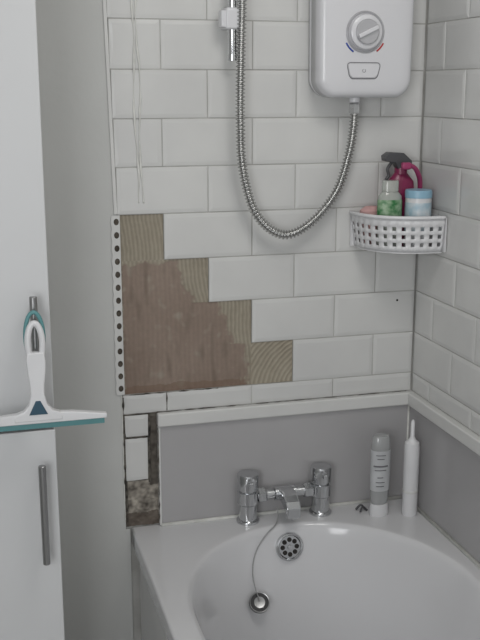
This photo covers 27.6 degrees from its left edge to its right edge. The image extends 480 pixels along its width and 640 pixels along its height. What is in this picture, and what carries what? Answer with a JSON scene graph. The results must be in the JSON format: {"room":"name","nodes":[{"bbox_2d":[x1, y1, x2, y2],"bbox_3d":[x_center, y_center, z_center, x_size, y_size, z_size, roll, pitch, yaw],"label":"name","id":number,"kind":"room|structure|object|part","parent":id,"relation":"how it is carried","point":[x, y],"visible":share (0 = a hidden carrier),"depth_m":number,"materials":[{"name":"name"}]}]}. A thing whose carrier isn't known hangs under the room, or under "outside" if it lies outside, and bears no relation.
{"room":"bathroom","nodes":[
{"label":"bathroom","id":0,"kind":"room"},
{"bbox_2d":[35,0,132,639],"bbox_3d":[-0.838,-0.082,1.969,1.209,2.350,0.004,-4,14,-15],"label":"wall","id":1,"kind":"structure","parent":0,"point":[95,540],"depth_m":2.12,"materials":[{"name":"white paint"}]},
{"bbox_2d":[218,0,238,60],"bbox_3d":[-0.023,-0.838,1.986,0.045,0.602,0.052,-4,14,-15],"label":"riser rail","id":2,"kind":"object","parent":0,"point":[227,17],"depth_m":2.02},
{"bbox_2d":[112,0,428,639],"bbox_3d":[-0.465,-0.118,2.122,2.010,2.350,0.100,-4,14,-15],"label":"wall","id":3,"kind":"structure","parent":0,"point":[135,565],"depth_m":2.31,"materials":[{"name":"tile"}]},
{"bbox_2d":[102,0,116,214],"bbox_3d":[-0.279,-0.743,1.968,0.032,1.063,0.008,-4,14,-15],"label":"trim","id":4,"kind":"structure","parent":3,"relation":"attached to","point":[103,1],"depth_m":2.04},
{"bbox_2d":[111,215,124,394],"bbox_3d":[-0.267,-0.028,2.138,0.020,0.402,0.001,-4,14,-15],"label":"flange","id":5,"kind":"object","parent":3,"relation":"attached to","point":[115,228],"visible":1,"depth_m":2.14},
{"bbox_2d":[114,219,123,391],"bbox_3d":[-0.268,-0.029,2.142,0.016,0.400,0.005,-4,14,-15],"label":"trim","id":6,"kind":"structure","parent":3,"relation":"attached to","point":[116,235],"depth_m":2.14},
{"bbox_2d":[121,396,125,519],"bbox_3d":[-0.265,0.315,2.224,0.003,0.300,0.007,-4,14,-15],"label":"trim","id":7,"kind":"structure","parent":3,"relation":"attached to","point":[121,396],"depth_m":2.22,"materials":[{"name":"plastic"}]},
{"bbox_2d":[130,0,144,202],"bbox_3d":[-0.219,-0.732,1.983,0.030,0.990,0.004,-4,14,-15],"label":"pull cord","id":8,"kind":"object","parent":3,"relation":"attached to","point":[139,161],"visible":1,"depth_m":2.05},
{"bbox_2d":[123,412,156,510],"bbox_3d":[-0.225,0.322,2.237,0.080,0.240,0.005,-4,14,-15],"label":"grout","id":9,"kind":"structure","parent":3,"relation":"attached to","point":[151,413],"depth_m":2.23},
{"bbox_2d":[126,416,158,526],"bbox_3d":[-0.225,0.344,2.242,0.080,0.272,0.006,-4,14,-15],"label":"plaster","id":10,"kind":"object","parent":3,"relation":"attached to","point":[143,496],"visible":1,"depth_m":2.26,"materials":[{"name":"concrete"}]},
{"bbox_2d":[157,425,161,524],"bbox_3d":[-0.185,0.358,2.251,0.005,0.240,0.016,-4,14,-15],"label":"trim","id":11,"kind":"structure","parent":3,"relation":"attached to","point":[158,429],"depth_m":2.24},
{"bbox_2d":[120,214,292,393],"bbox_3d":[-0.071,-0.041,2.196,0.399,0.403,0.003,-4,14,-15],"label":"plaster","id":12,"kind":"structure","parent":3,"relation":"attached to","point":[174,338],"depth_m":2.19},
{"bbox_2d":[122,388,399,521],"bbox_3d":[0.070,0.302,2.307,0.693,0.317,0.012,-4,14,-15],"label":"grout","id":13,"kind":"object","parent":3,"relation":"attached to","point":[149,427],"depth_m":2.23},
{"bbox_3d":[-0.061,0.201,2.249,0.264,0.004,0.002,-4,14,-15],"label":"trim","id":14,"kind":"part","parent":13,"relation":"part of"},
{"bbox_3d":[0.235,0.182,2.328,0.350,0.003,0.001,-4,14,-15],"label":"trim","id":15,"kind":"part","parent":13,"relation":"part of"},
{"bbox_2d":[106,0,425,480],"bbox_3d":[0.064,-0.466,2.131,0.725,1.674,0.008,-4,14,-15],"label":"wall tiles","id":16,"kind":"structure","parent":3,"relation":"attached to","point":[185,44],"depth_m":2.17,"materials":[{"name":"white tile"}]},
{"bbox_2d":[160,405,409,522],"bbox_3d":[0.113,0.340,2.330,0.617,0.242,0.017,-4,14,-15],"label":"panel","id":17,"kind":"object","parent":3,"relation":"attached to","point":[201,463],"depth_m":2.31,"materials":[{"name":"grey plastic"}]},
{"bbox_3d":[0.410,0.321,2.403,0.005,0.235,0.005,-4,14,-15],"label":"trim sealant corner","id":18,"kind":"part","parent":17,"relation":"part of","materials":[{"name":"white plastic"}]},
{"bbox_2d":[157,390,414,426],"bbox_3d":[0.118,0.207,2.298,0.634,0.032,0.022,-4,14,-15],"label":"trim","id":19,"kind":"structure","parent":3,"relation":"attached to","point":[341,403],"depth_m":2.28,"materials":[{"name":"white plastic"}]},
{"bbox_2d":[308,0,413,101],"bbox_3d":[0.264,-0.642,2.084,0.220,0.348,0.108,-4,14,-15],"label":"shower","id":20,"kind":"object","parent":3,"relation":"attached to","point":[358,49],"visible":1,"depth_m":2.07,"materials":[{"name":"plastic"}]},
{"bbox_2d":[235,0,359,238],"bbox_3d":[0.125,-0.580,2.070,0.283,0.827,0.041,-4,14,-15],"label":"shower hose","id":21,"kind":"object","parent":20,"relation":"hanging from","point":[354,107],"visible":1,"depth_m":2.12,"materials":[{"name":"silver metal"}]},
{"bbox_3d":[0.253,-0.656,2.123,0.218,0.336,0.022,-4,14,-15],"label":"plate","id":22,"kind":"part","parent":20,"relation":"part of","materials":[{"name":"plastic"}]},
{"bbox_2d":[412,0,479,434],"bbox_3d":[0.682,-0.344,1.268,0.008,1.513,1.990,-4,14,-15],"label":"wall","id":23,"kind":"structure","parent":0,"point":[452,142],"depth_m":2.12,"materials":[{"name":"white tile"}]},
{"bbox_2d":[107,0,479,435],"bbox_3d":[0.331,-0.323,1.178,0.735,1.515,2.000,-4,14,-15],"label":"grout","id":24,"kind":"structure","parent":23,"relation":"attached to","point":[206,0],"depth_m":2.18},
{"bbox_2d":[349,211,446,253],"bbox_3d":[0.351,-0.198,2.189,0.173,0.084,0.151,-4,14,-15],"label":"basket","id":25,"kind":"object","parent":23,"relation":"attached to","point":[438,224],"visible":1,"depth_m":2.15,"materials":[{"name":"white plastic"}]},
{"bbox_3d":[0.334,-0.213,2.259,0.168,0.077,0.003,-4,14,-15],"label":"plate","id":26,"kind":"part","parent":25,"relation":"part of","materials":[{"name":"white plastic"}]},
{"bbox_2d":[360,206,376,243],"bbox_3d":[0.299,-0.214,2.219,0.060,0.092,0.045,-4,14,-15],"label":"sponge","id":27,"kind":"object","parent":25,"relation":"in","point":[372,210],"visible":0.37,"depth_m":2.19,"materials":[{"name":"pink"}]},
{"bbox_2d":[376,180,401,246],"bbox_3d":[0.332,-0.234,2.176,0.058,0.152,0.036,-4,14,-15],"label":"bottle","id":28,"kind":"object","parent":25,"relation":"on","point":[389,202],"visible":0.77,"depth_m":2.16,"materials":[{"name":"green plastic"}]},
{"bbox_2d":[381,152,413,245],"bbox_3d":[0.356,-0.274,2.214,0.080,0.211,0.045,-4,14,-15],"label":"spray bottle","id":29,"kind":"object","parent":25,"relation":"in","point":[395,158],"visible":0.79,"depth_m":2.19,"materials":[{"name":"plastic"}]},
{"bbox_2d":[401,162,422,187],"bbox_3d":[0.389,-0.264,2.208,0.026,0.184,0.079,11,17,38],"label":"razor","id":30,"kind":"object","parent":25,"relation":"in","point":[404,165],"visible":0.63,"depth_m":2.18,"materials":[{"name":"plastic"}]},
{"bbox_3d":[0.396,-0.265,2.213,0.022,0.183,0.064,7,15,29],"label":"handle","id":31,"kind":"part","parent":30,"relation":"part of","materials":[{"name":"pink plastic"}]},
{"bbox_2d":[403,188,432,246],"bbox_3d":[0.396,-0.225,2.182,0.060,0.131,0.060,-4,14,-15],"label":"tub","id":32,"kind":"object","parent":25,"relation":"in","point":[418,201],"visible":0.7,"depth_m":2.15,"materials":[{"name":"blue plastic"}]},
{"bbox_3d":[0.396,-0.281,2.169,0.060,0.017,0.060,-4,14,-15],"label":"lid","id":33,"kind":"part","parent":32,"relation":"part of","materials":[{"name":"blue plastic"}]},
{"bbox_3d":[0.432,-0.203,2.213,0.003,0.077,0.146,-4,14,-15],"label":"plate","id":34,"kind":"part","parent":25,"relation":"part of","materials":[{"name":"white plastic"}]},
{"bbox_3d":[-0.130,1.390,1.028,2.110,0.080,3.000,-4,14,-15],"label":"floor","id":35,"kind":"structure","parent":0,"visible":0},
{"bbox_2d":[0,0,64,639],"bbox_3d":[-0.661,0.029,1.826,0.582,2.200,0.405,-4,14,-15],"label":"tall cabinet","id":36,"kind":"object","parent":35,"relation":"on","point":[31,590],"visible":0.78,"depth_m":1.74,"materials":[{"name":"wood"}]},
{"bbox_3d":[-0.621,-0.398,1.574,0.582,1.252,0.018,-4,14,-15],"label":"door","id":37,"kind":"part","parent":36,"relation":"part of","materials":[{"name":"white laminate"}]},
{"bbox_3d":[-0.621,0.631,1.817,0.582,0.854,0.018,-4,14,-15],"label":"door","id":38,"kind":"part","parent":36,"relation":"part of","materials":[{"name":"white laminate"}]},
{"bbox_2d":[0,310,106,431],"bbox_3d":[-0.354,0.087,1.691,0.240,0.212,0.018,-4,14,-15],"label":"squeegee","id":39,"kind":"object","parent":36,"relation":"attached to","point":[38,413],"visible":1,"depth_m":1.70,"materials":[{"name":"white plastic"}]},
{"bbox_3d":[-0.352,0.115,1.698,0.084,0.124,0.016,-4,14,-15],"label":"handle","id":40,"kind":"part","parent":39,"relation":"part of","materials":[{"name":"white plastic"}]},
{"bbox_3d":[-0.356,0.184,1.714,0.236,0.013,0.004,-4,14,-15],"label":"rubber blade","id":41,"kind":"part","parent":39,"relation":"part of","materials":[{"name":"teal rubber"}]},
{"bbox_2d":[131,499,479,639],"bbox_3d":[0.308,0.916,1.625,0.696,0.567,1.699,-4,14,-15],"label":"bathtub","id":42,"kind":"object","parent":35,"relation":"on","point":[357,575],"depth_m":2.23,"materials":[{"name":"ceramic"}]},
{"bbox_3d":[-0.009,0.959,1.545,0.008,0.520,1.678,-4,14,-15],"label":"panel","id":43,"kind":"part","parent":42,"relation":"part of","materials":[{"name":"white plastic"}]},
{"bbox_2d":[249,506,278,612],"bbox_3d":[0.055,0.550,2.248,0.047,0.209,0.141,3,14,12],"label":"plug","id":44,"kind":"object","parent":42,"relation":"hanging from","point":[259,602],"visible":1,"depth_m":2.22,"materials":[{"name":"silver rubber"}]},
{"bbox_2d":[161,495,401,526],"bbox_3d":[0.115,0.458,2.351,0.616,0.009,0.009,-4,14,-15],"label":"sealant strip","id":45,"kind":"object","parent":42,"relation":"on","point":[400,496],"visible":0.6,"depth_m":2.33,"materials":[{"name":"plastic"}]},
{"bbox_2d":[236,462,331,525],"bbox_3d":[0.111,0.413,2.287,0.235,0.120,0.099,-4,14,-15],"label":"mixer tap","id":46,"kind":"object","parent":42,"relation":"on","point":[249,494],"visible":1,"depth_m":2.28,"materials":[{"name":"silver metal"}]},
{"bbox_3d":[0.113,0.423,2.282,0.035,0.052,0.085,-4,14,-15],"label":"spout","id":47,"kind":"part","parent":46,"relation":"part of","materials":[{"name":"silver metal"}]},
{"bbox_2d":[275,532,302,560],"bbox_3d":[0.115,0.527,2.275,0.067,0.066,0.022,-4,14,-15],"label":"overflow drain","id":48,"kind":"object","parent":42,"relation":"attached to","point":[289,546],"visible":1,"depth_m":2.27,"materials":[{"name":"silver metal"}]},
{"bbox_2d":[355,504,367,511],"bbox_3d":[0.293,0.451,2.349,0.029,0.017,0.021,-4,14,-15],"label":"hair clip","id":49,"kind":"object","parent":42,"relation":"on","point":[359,505],"visible":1,"depth_m":2.35,"materials":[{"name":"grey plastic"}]},
{"bbox_2d":[369,433,390,516],"bbox_3d":[0.331,0.367,2.311,0.048,0.200,0.037,-4,14,-15],"label":"shampoo bottle","id":50,"kind":"object","parent":42,"relation":"on","point":[380,447],"visible":1,"depth_m":2.30,"materials":[{"name":"white plastic"}]},
{"bbox_2d":[402,420,419,516],"bbox_3d":[0.404,0.348,2.309,0.037,0.237,0.037,-4,14,-15],"label":"tube","id":51,"kind":"object","parent":42,"relation":"on","point":[411,446],"visible":1,"depth_m":2.30,"materials":[{"name":"white plastic"}]},
{"bbox_3d":[0.632,0.626,1.641,0.009,0.009,1.686,-4,14,-15],"label":"trim sealant","id":52,"kind":"part","parent":42,"relation":"part of","materials":[{"name":"white plastic"}]},
{"bbox_3d":[0.853,0.158,0.960,0.100,2.350,2.900,-4,14,-15],"label":"wall","id":53,"kind":"structure","parent":0,"visible":0},
{"bbox_2d":[408,393,479,455],"bbox_3d":[0.640,0.379,1.569,0.022,0.032,1.698,-4,14,-15],"label":"trim","id":54,"kind":"structure","parent":53,"relation":"attached to","point":[470,439],"depth_m":2.18,"materials":[{"name":"white plastic"}]},
{"bbox_2d":[408,407,479,562],"bbox_3d":[0.642,0.510,1.613,0.013,0.242,1.720,-4,14,-15],"label":"panel","id":55,"kind":"object","parent":53,"relation":"attached to","point":[449,471],"visible":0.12,"depth_m":2.20,"materials":[{"name":"grey plastic"}]}
]}

